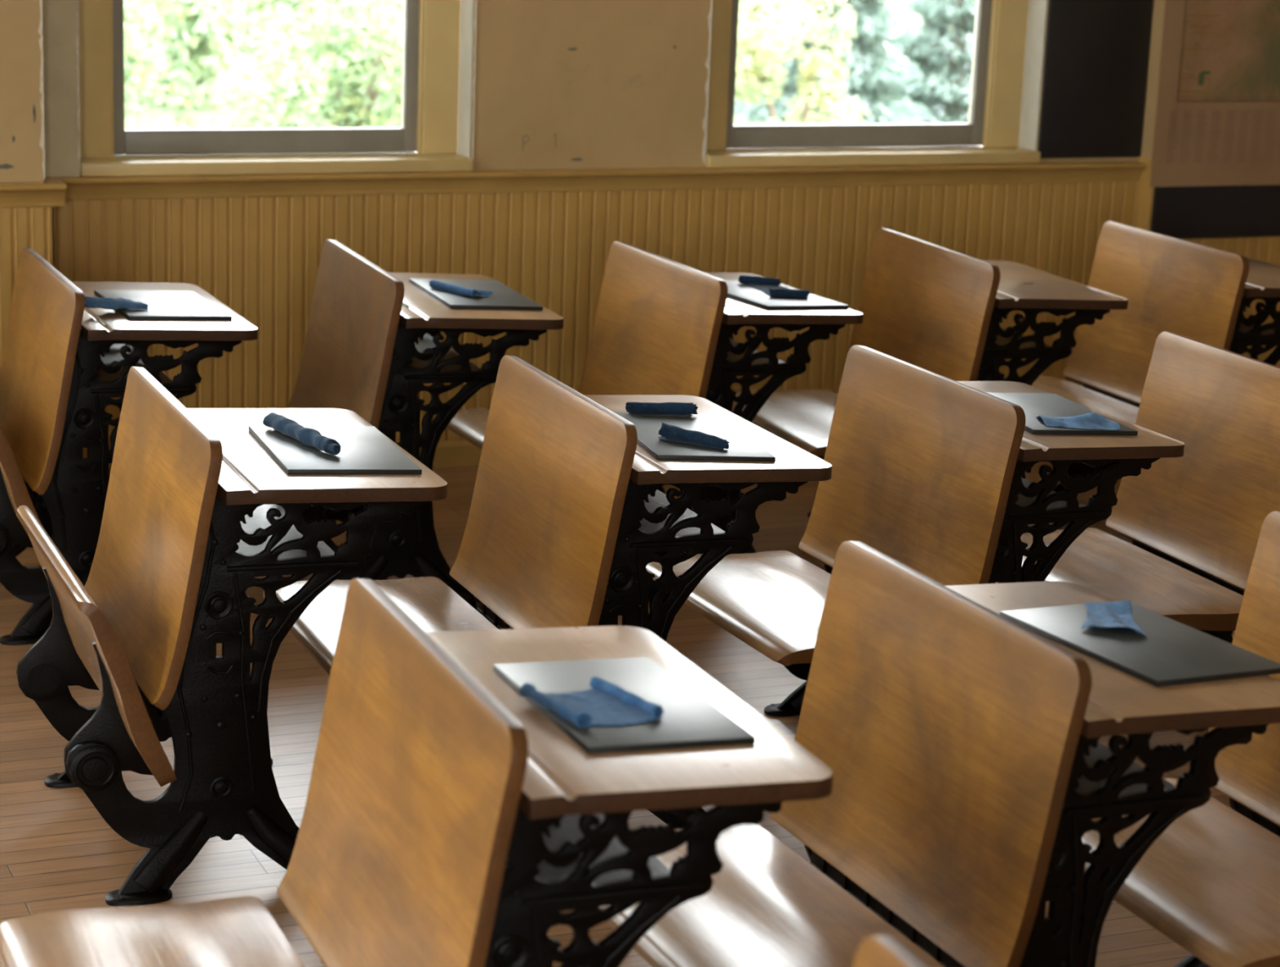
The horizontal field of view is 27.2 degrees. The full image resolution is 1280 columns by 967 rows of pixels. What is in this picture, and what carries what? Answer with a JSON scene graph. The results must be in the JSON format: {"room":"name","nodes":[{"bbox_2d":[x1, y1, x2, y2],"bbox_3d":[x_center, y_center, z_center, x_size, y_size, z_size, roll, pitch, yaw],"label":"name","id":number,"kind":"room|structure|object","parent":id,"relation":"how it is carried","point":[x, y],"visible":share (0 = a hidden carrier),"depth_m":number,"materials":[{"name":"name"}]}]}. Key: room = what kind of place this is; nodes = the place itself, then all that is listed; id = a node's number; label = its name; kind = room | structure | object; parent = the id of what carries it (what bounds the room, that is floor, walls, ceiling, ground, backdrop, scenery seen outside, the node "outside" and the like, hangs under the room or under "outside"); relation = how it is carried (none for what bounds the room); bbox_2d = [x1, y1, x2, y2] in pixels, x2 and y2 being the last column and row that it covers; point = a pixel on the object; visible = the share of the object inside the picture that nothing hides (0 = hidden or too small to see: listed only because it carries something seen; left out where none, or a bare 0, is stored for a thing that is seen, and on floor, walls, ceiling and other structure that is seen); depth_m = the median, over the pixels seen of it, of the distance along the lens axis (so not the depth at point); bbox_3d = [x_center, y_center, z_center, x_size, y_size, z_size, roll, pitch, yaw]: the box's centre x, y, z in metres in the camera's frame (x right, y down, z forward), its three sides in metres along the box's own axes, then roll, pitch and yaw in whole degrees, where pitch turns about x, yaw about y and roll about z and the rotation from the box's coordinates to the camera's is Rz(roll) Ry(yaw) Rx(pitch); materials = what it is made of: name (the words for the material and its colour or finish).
{"room":"classroom","nodes":[
{"label":"classroom","id":0,"kind":"room"},
{"bbox_2d":[0,0,1164,231],"bbox_3d":[-1.087,-1.865,7.010,10.400,3.750,0.420,-4,15,-23],"label":"wall","id":1,"kind":"structure","parent":0,"point":[624,98],"depth_m":7.47,"materials":[{"name":"paint"}]},
{"bbox_2d":[40,0,79,177],"bbox_3d":[-1.498,-1.758,6.731,0.112,1.955,0.010,-4,15,-23],"label":"trim","id":2,"kind":"structure","parent":1,"relation":"attached to","point":[60,19],"depth_m":6.91,"materials":[{"name":"paint"}]},
{"bbox_2d":[78,0,474,177],"bbox_3d":[-0.970,-2.035,6.995,1.093,2.404,0.239,-4,15,-23],"label":"window","id":3,"kind":"structure","parent":1,"relation":"in","point":[433,46],"depth_m":7.30,"materials":[{"name":"beige paint"}]},
{"bbox_2d":[109,440,481,471],"bbox_3d":[-0.245,-0.091,7.641,3.908,0.071,0.142,-4,15,-23],"label":"baseboard","id":4,"kind":"structure","parent":1,"relation":"attached to","point":[461,452],"depth_m":7.57,"materials":[{"name":"paint"}]},
{"bbox_2d":[0,45,676,168],"bbox_3d":[-0.783,-1.028,7.194,1.950,0.327,0.027,-5,15,-26],"label":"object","id":5,"kind":"structure","parent":1,"relation":"attached to","point":[6,166],"depth_m":6.82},
{"bbox_2d":[37,0,712,179],"bbox_3d":[-0.669,-1.716,7.098,1.940,1.750,0.092,-5,15,-25],"label":"trim","id":6,"kind":"structure","parent":1,"relation":"attached to","point":[709,16],"depth_m":6.96,"materials":[{"name":"paint"}]},
{"bbox_2d":[0,181,1139,457],"bbox_3d":[-2.058,-0.330,6.799,7.868,0.800,0.129,-4,15,-23],"label":"wainscoting","id":7,"kind":"structure","parent":1,"relation":"attached to","point":[260,257],"depth_m":7.54,"materials":[{"name":"paint"}]},
{"bbox_2d":[0,160,1147,207],"bbox_3d":[-2.036,-0.727,6.683,7.868,0.062,0.167,-4,15,-23],"label":"trim","id":8,"kind":"structure","parent":1,"relation":"attached to","point":[53,191],"depth_m":7.47,"materials":[{"name":"paint"}]},
{"bbox_2d":[705,0,1047,168],"bbox_3d":[0.713,-2.142,7.697,1.115,2.404,0.239,-4,15,-23],"label":"window","id":9,"kind":"structure","parent":1,"relation":"in","point":[990,135],"depth_m":8.04,"materials":[{"name":"beige paint"}]},
{"bbox_2d":[1037,0,1153,158],"bbox_3d":[1.420,-1.732,8.002,0.368,1.492,0.012,-4,15,-23],"label":"blackboard","id":10,"kind":"object","parent":1,"relation":"attached to","point":[1097,51],"visible":1,"depth_m":8.12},
{"bbox_2d":[1135,155,1279,367],"bbox_3d":[2.542,-0.658,8.729,2.132,0.860,0.088,-4,15,-23],"label":"wainscoting","id":11,"kind":"structure","parent":1,"relation":"attached to","point":[1265,249],"depth_m":8.38,"materials":[{"name":"paint"}]},
{"bbox_2d":[1151,184,1279,239],"bbox_3d":[2.601,-1.666,8.432,2.114,1.738,0.014,-4,15,-23],"label":"blackboard","id":12,"kind":"object","parent":1,"relation":"attached to","point":[1180,212],"visible":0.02,"depth_m":8.30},
{"bbox_2d":[1150,0,1279,186],"bbox_3d":[2.203,-1.662,8.235,1.320,1.462,0.024,-4,15,-23],"label":"map","id":13,"kind":"object","parent":12,"relation":"hanging from","point":[1217,121],"visible":1,"depth_m":8.18,"materials":[{"name":"paper"}]},
{"bbox_2d":[0,461,1235,966],"bbox_3d":[0.738,1.159,3.094,10.400,0.100,10.000,-4,15,-23],"label":"floor","id":14,"kind":"structure","parent":0,"point":[58,852],"depth_m":5.05,"materials":[{"name":"brown wood"}]},
{"bbox_2d":[0,247,257,644],"bbox_3d":[-1.265,-0.109,6.083,0.637,0.786,0.655,-4,15,-23],"label":"school desk","id":15,"kind":"object","parent":14,"relation":"on","point":[61,368],"visible":0.85,"depth_m":5.84,"materials":[{"name":"wood"}]},
{"bbox_2d":[97,320,106,327],"bbox_3d":[-1.183,-0.352,5.798,0.007,0.006,0.067,-4,15,-23],"label":"stub","id":16,"kind":"object","parent":15,"relation":"on","point":[102,323],"visible":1,"depth_m":5.78,"materials":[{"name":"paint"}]},
{"bbox_2d":[97,342,172,382],"bbox_3d":[-1.226,-0.309,6.047,0.220,0.088,0.484,-4,15,-23],"label":"tray","id":17,"kind":"object","parent":15,"relation":"on","point":[114,360],"depth_m":5.84,"materials":[{"name":"metal"}]},
{"bbox_2d":[93,289,231,319],"bbox_3d":[-1.095,-0.409,6.050,0.235,0.020,0.340,-4,15,-24],"label":"writing slate","id":18,"kind":"object","parent":15,"relation":"on","point":[162,304],"visible":0.96,"depth_m":6.03,"materials":[{"name":"black stone"}]},
{"bbox_2d":[84,295,148,309],"bbox_3d":[-1.170,-0.406,5.901,0.092,0.044,0.172,8,15,21],"label":"cleaning cloth","id":19,"kind":"object","parent":18,"relation":"on","point":[90,302],"visible":0.98,"depth_m":5.88,"materials":[{"name":"blue fabric"}]},
{"bbox_2d":[16,366,447,906],"bbox_3d":[-0.749,0.239,4.726,0.650,0.801,0.668,-3,15,-22],"label":"school desk","id":20,"kind":"object","parent":14,"relation":"on","point":[196,508],"visible":0.98,"depth_m":4.49,"materials":[{"name":"metal"}]},
{"bbox_2d":[235,504,334,559],"bbox_3d":[-0.709,0.035,4.689,0.224,0.090,0.493,-3,15,-22],"label":"tray","id":21,"kind":"object","parent":20,"relation":"on","point":[263,531],"depth_m":4.47,"materials":[{"name":"metal"}]},
{"bbox_2d":[248,425,422,474],"bbox_3d":[-0.544,-0.060,4.677,0.235,0.020,0.345,-3,15,-19],"label":"writing slate","id":22,"kind":"object","parent":20,"relation":"on","point":[364,450],"visible":0.96,"depth_m":4.62,"materials":[{"name":"black stone"}]},
{"bbox_2d":[262,412,341,455],"bbox_3d":[-0.598,-0.088,4.687,0.034,0.032,0.253,-8,17,-35],"label":"cleaning cloth","id":23,"kind":"object","parent":22,"relation":"on","point":[307,436],"visible":1,"depth_m":4.66,"materials":[{"name":"blue fabric"}]},
{"bbox_2d":[0,577,832,966],"bbox_3d":[-0.309,0.594,3.343,0.907,0.809,0.675,-3,15,-22],"label":"school desk","id":24,"kind":"object","parent":14,"relation":"on","point":[447,820],"visible":0.95,"depth_m":3.21,"materials":[{"name":"wood"}]},
{"bbox_2d":[535,812,670,883],"bbox_3d":[-0.152,0.381,3.352,0.227,0.091,0.498,-3,15,-22],"label":"tray","id":25,"kind":"object","parent":24,"relation":"on","point":[601,847],"depth_m":3.13,"materials":[{"name":"metal"}]},
{"bbox_2d":[493,656,755,753],"bbox_3d":[-0.025,0.278,3.352,0.222,0.019,0.335,-4,15,-23],"label":"writing slate","id":26,"kind":"object","parent":24,"relation":"on","point":[688,720],"visible":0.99,"depth_m":3.34,"materials":[{"name":"black stone"}]},
{"bbox_2d":[519,675,663,727],"bbox_3d":[-0.059,0.272,3.305,0.128,0.023,0.154,-7,16,-32],"label":"cleaning cloth","id":27,"kind":"object","parent":26,"relation":"on","point":[606,703],"visible":1,"depth_m":3.30,"materials":[{"name":"blue fabric"}]},
{"bbox_2d":[287,239,564,608],"bbox_3d":[-0.703,-0.142,6.293,0.888,0.792,0.661,-3,15,-21],"label":"school desk","id":28,"kind":"object","parent":14,"relation":"on","point":[367,353],"visible":0.6,"depth_m":6.12,"materials":[{"name":"wood"}]},
{"bbox_2d":[410,333,480,371],"bbox_3d":[-0.548,-0.350,6.300,0.222,0.089,0.488,-3,15,-21],"label":"tray","id":29,"kind":"object","parent":28,"relation":"on","point":[428,353],"depth_m":6.08,"materials":[{"name":"metal"}]},
{"bbox_2d":[408,278,542,310],"bbox_3d":[-0.396,-0.453,6.322,0.225,0.019,0.370,-3,15,-20],"label":"writing slate","id":30,"kind":"object","parent":28,"relation":"on","point":[503,297],"visible":0.98,"depth_m":6.26,"materials":[{"name":"black stone"}]},
{"bbox_2d":[428,280,493,297],"bbox_3d":[-0.429,-0.466,6.297,0.155,0.024,0.068,14,18,40],"label":"cleaning cloth","id":31,"kind":"object","parent":30,"relation":"on","point":[436,284],"visible":1,"depth_m":6.27,"materials":[{"name":"blue fabric"}]},
{"bbox_2d":[262,355,831,828],"bbox_3d":[-0.187,0.212,4.929,0.895,0.798,0.666,-4,15,-22],"label":"school desk","id":32,"kind":"object","parent":14,"relation":"on","point":[568,514],"visible":0.62,"depth_m":4.78,"materials":[{"name":"wood"}]},
{"bbox_2d":[625,401,697,415],"bbox_3d":[0.043,-0.143,5.037,0.143,0.027,0.025,-1,14,-12],"label":"cleaning cloth","id":33,"kind":"object","parent":32,"relation":"on","point":[673,408],"visible":1,"depth_m":5.03,"materials":[{"name":"blue fabric"}]},
{"bbox_2d":[638,489,724,535],"bbox_3d":[-0.033,0.002,4.939,0.224,0.090,0.491,-4,15,-22],"label":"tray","id":34,"kind":"object","parent":32,"relation":"on","point":[660,513],"depth_m":4.72,"materials":[{"name":"metal"}]},
{"bbox_2d":[613,411,775,461],"bbox_3d":[0.089,-0.088,4.886,0.222,0.021,0.365,-2,14,-15],"label":"writing slate","id":35,"kind":"object","parent":32,"relation":"on","point":[741,447],"visible":0.74,"depth_m":4.83,"materials":[{"name":"black stone"}]},
{"bbox_2d":[657,422,729,449],"bbox_3d":[0.096,-0.086,4.792,0.142,0.033,0.034,8,15,23],"label":"cleaning cloth","id":36,"kind":"object","parent":35,"relation":"on","point":[669,433],"visible":1,"depth_m":4.79,"materials":[{"name":"blue fabric"}]},
{"bbox_2d":[446,240,862,601],"bbox_3d":[0.018,-0.170,6.550,0.871,0.777,0.648,-4,15,-24],"label":"school desk","id":37,"kind":"object","parent":14,"relation":"on","point":[663,326],"visible":0.47,"depth_m":6.40,"materials":[{"name":"wood"}]},
{"bbox_2d":[725,338,785,364],"bbox_3d":[0.167,-0.376,6.564,0.218,0.087,0.478,-4,15,-24],"label":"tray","id":38,"kind":"object","parent":37,"relation":"on","point":[736,353],"depth_m":6.36,"materials":[{"name":"metal"}]},
{"bbox_2d":[725,280,848,309],"bbox_3d":[0.319,-0.468,6.544,0.235,0.021,0.360,-6,16,-30],"label":"writing slate","id":39,"kind":"object","parent":37,"relation":"on","point":[740,291],"visible":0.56,"depth_m":6.45,"materials":[{"name":"black stone"}]},
{"bbox_2d":[738,275,809,297],"bbox_3d":[0.338,-0.491,6.585,0.114,0.026,0.217,-3,15,-20],"label":"cleaning cloth","id":40,"kind":"object","parent":39,"relation":"on","point":[771,286],"visible":1,"depth_m":6.62,"materials":[{"name":"blue fabric"}]},
{"bbox_2d":[853,936,929,966],"bbox_3d":[0.296,0.884,2.303,0.887,0.791,0.660,-4,15,-23],"label":"school desk","id":41,"kind":"object","parent":14,"relation":"on","point":[873,951],"visible":1,"depth_m":2.48,"materials":[{"name":"wood"}]},
{"bbox_2d":[645,345,1184,715],"bbox_3d":[0.526,0.166,5.257,0.878,0.783,0.653,-4,15,-24],"label":"school desk","id":42,"kind":"object","parent":14,"relation":"on","point":[928,468],"visible":0.66,"depth_m":5.11,"materials":[{"name":"wood"}]},
{"bbox_2d":[1015,477,1085,508],"bbox_3d":[0.675,-0.041,5.272,0.219,0.088,0.482,-4,15,-24],"label":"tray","id":43,"kind":"object","parent":42,"relation":"on","point":[1028,494],"depth_m":5.06,"materials":[{"name":"metal"}]},
{"bbox_2d":[985,391,1137,435],"bbox_3d":[0.808,-0.141,5.274,0.225,0.021,0.360,-2,15,-18],"label":"writing slate","id":44,"kind":"object","parent":42,"relation":"on","point":[1052,405],"visible":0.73,"depth_m":5.28,"materials":[{"name":"black stone"}]},
{"bbox_2d":[1035,412,1120,430],"bbox_3d":[0.857,-0.124,5.161,0.151,0.024,0.105,0,14,-7],"label":"cleaning cloth","id":45,"kind":"object","parent":44,"relation":"on","point":[1091,420],"visible":1,"depth_m":5.14,"materials":[{"name":"blue fabric"}]},
{"bbox_2d":[732,227,1128,517],"bbox_3d":[0.710,-0.226,6.859,0.885,0.790,0.659,-3,15,-21],"label":"school desk","id":46,"kind":"object","parent":14,"relation":"on","point":[933,308],"visible":0.58,"depth_m":6.70,"materials":[{"name":"wood"}]},
{"bbox_2d":[995,327,1049,347],"bbox_3d":[0.864,-0.433,6.867,0.221,0.089,0.486,-3,15,-21],"label":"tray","id":47,"kind":"object","parent":46,"relation":"on","point":[1008,337],"depth_m":6.65,"materials":[{"name":"metal"}]},
{"bbox_2d":[599,540,1279,966],"bbox_3d":[0.390,0.536,3.739,0.878,0.783,0.654,-4,15,-24],"label":"school desk","id":48,"kind":"object","parent":14,"relation":"on","point":[958,739],"visible":0.94,"depth_m":3.59,"materials":[{"name":"wood"}]},
{"bbox_2d":[1075,742,1175,794],"bbox_3d":[0.540,0.329,3.754,0.219,0.088,0.482,-4,15,-24],"label":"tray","id":49,"kind":"object","parent":48,"relation":"on","point":[1100,769],"depth_m":3.54,"materials":[{"name":"metal"}]},
{"bbox_2d":[999,600,1279,686],"bbox_3d":[0.718,0.226,3.787,0.240,0.021,0.350,-6,16,-30],"label":"writing slate","id":50,"kind":"object","parent":48,"relation":"on","point":[1172,652],"visible":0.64,"depth_m":3.75,"materials":[{"name":"black stone"}]},
{"bbox_2d":[1080,600,1147,635],"bbox_3d":[0.682,0.194,3.861,0.096,0.016,0.152,2,14,0],"label":"cleaning cloth","id":51,"kind":"object","parent":50,"relation":"on","point":[1117,613],"visible":1,"depth_m":3.88,"materials":[{"name":"blue fabric"}]},
{"bbox_2d":[1003,221,1279,492],"bbox_3d":[1.379,-0.272,7.146,0.888,0.792,0.661,-4,15,-23],"label":"school desk","id":52,"kind":"object","parent":14,"relation":"on","point":[1200,292],"visible":0.52,"depth_m":7.10,"materials":[{"name":"wood"}]},
{"bbox_2d":[1238,323,1275,335],"bbox_3d":[1.532,-0.481,7.159,0.222,0.089,0.488,-4,15,-23],"label":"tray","id":53,"kind":"object","parent":52,"relation":"on","point":[1244,329],"depth_m":6.94,"materials":[{"name":"metal"}]},
{"bbox_2d":[1020,331,1279,643],"bbox_3d":[1.211,0.124,5.530,0.881,0.786,0.655,-4,15,-23],"label":"school desk","id":54,"kind":"object","parent":14,"relation":"on","point":[1193,521],"visible":0.67,"depth_m":5.49,"materials":[{"name":"wood"}]},
{"bbox_2d":[1081,511,1279,966],"bbox_3d":[1.078,0.500,3.976,0.888,0.792,0.661,-4,15,-23],"label":"school desk","id":55,"kind":"object","parent":14,"relation":"on","point":[1210,882],"visible":0.64,"depth_m":3.89,"materials":[{"name":"wood"}]},
{"label":"outside","id":56,"kind":"structure","parent":0,"visible":0},
{"bbox_2d":[734,34,972,123],"bbox_3d":[9.607,-4.184,27.735,20.500,0.320,8.000,-4,15,-23],"label":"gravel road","id":57,"kind":"structure","parent":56,"point":[903,60],"depth_m":24.92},
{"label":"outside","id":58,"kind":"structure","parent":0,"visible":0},
{"bbox_2d":[124,0,976,128],"bbox_3d":[-5.655,-8.096,38.364,70.000,1.876,62.000,-4,15,-23],"label":"ground","id":59,"kind":"structure","parent":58,"point":[233,73],"depth_m":21.57,"materials":[{"name":"white"}]},
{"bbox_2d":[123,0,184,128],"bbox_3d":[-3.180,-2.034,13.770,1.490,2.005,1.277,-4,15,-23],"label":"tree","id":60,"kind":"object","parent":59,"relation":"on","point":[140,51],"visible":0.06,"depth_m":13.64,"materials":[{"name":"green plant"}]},
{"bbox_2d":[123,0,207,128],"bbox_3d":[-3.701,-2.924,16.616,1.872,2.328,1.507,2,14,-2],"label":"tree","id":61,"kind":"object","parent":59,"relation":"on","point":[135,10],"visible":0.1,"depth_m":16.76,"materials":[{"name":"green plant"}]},
{"bbox_2d":[123,0,345,109],"bbox_3d":[-3.805,-4.605,21.682,3.150,3.158,2.724,2,14,-1],"label":"tree","id":62,"kind":"object","parent":59,"relation":"on","point":[197,65],"visible":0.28,"depth_m":21.25,"materials":[{"name":"green plant"}]},
{"bbox_2d":[182,0,403,128],"bbox_3d":[-1.731,-2.111,14.511,1.451,1.910,1.306,-4,15,-23],"label":"tree","id":63,"kind":"object","parent":59,"relation":"on","point":[344,103],"visible":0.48,"depth_m":14.35,"materials":[{"name":"green plant"}]},
{"bbox_2d":[236,0,403,127],"bbox_3d":[-1.767,-3.174,17.635,1.781,2.469,1.671,-8,17,-35],"label":"tree","id":64,"kind":"object","parent":59,"relation":"on","point":[294,6],"visible":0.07,"depth_m":17.58,"materials":[{"name":"green plant"}]},
{"bbox_2d":[733,0,864,111],"bbox_3d":[1.175,-3.882,22.290,1.880,1.846,1.690,-4,15,-23],"label":"tree","id":65,"kind":"object","parent":59,"relation":"on","point":[757,6],"visible":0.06,"depth_m":22.12,"materials":[{"name":"green plant"}]},
{"bbox_2d":[734,0,871,124],"bbox_3d":[0.908,-2.088,15.439,0.926,1.613,0.806,-4,15,-23],"label":"tree","id":66,"kind":"object","parent":59,"relation":"on","point":[766,70],"visible":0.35,"depth_m":15.31,"materials":[{"name":"yellow plant"}]},
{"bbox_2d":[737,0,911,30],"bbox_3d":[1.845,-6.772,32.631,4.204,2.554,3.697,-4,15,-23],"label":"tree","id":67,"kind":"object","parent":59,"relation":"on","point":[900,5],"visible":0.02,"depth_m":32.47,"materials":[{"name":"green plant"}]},
{"bbox_2d":[733,0,942,124],"bbox_3d":[1.320,-3.088,17.612,1.795,2.619,1.628,-4,15,-23],"label":"spruce tree","id":68,"kind":"object","parent":59,"relation":"on","point":[875,18],"visible":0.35,"depth_m":17.41,"materials":[{"name":"green plant"}]},
{"bbox_2d":[886,0,976,123],"bbox_3d":[2.388,-3.478,19.784,1.517,2.416,1.582,8,15,21],"label":"spruce tree","id":69,"kind":"object","parent":59,"relation":"on","point":[945,87],"visible":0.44,"depth_m":19.55,"materials":[{"name":"green plant"}]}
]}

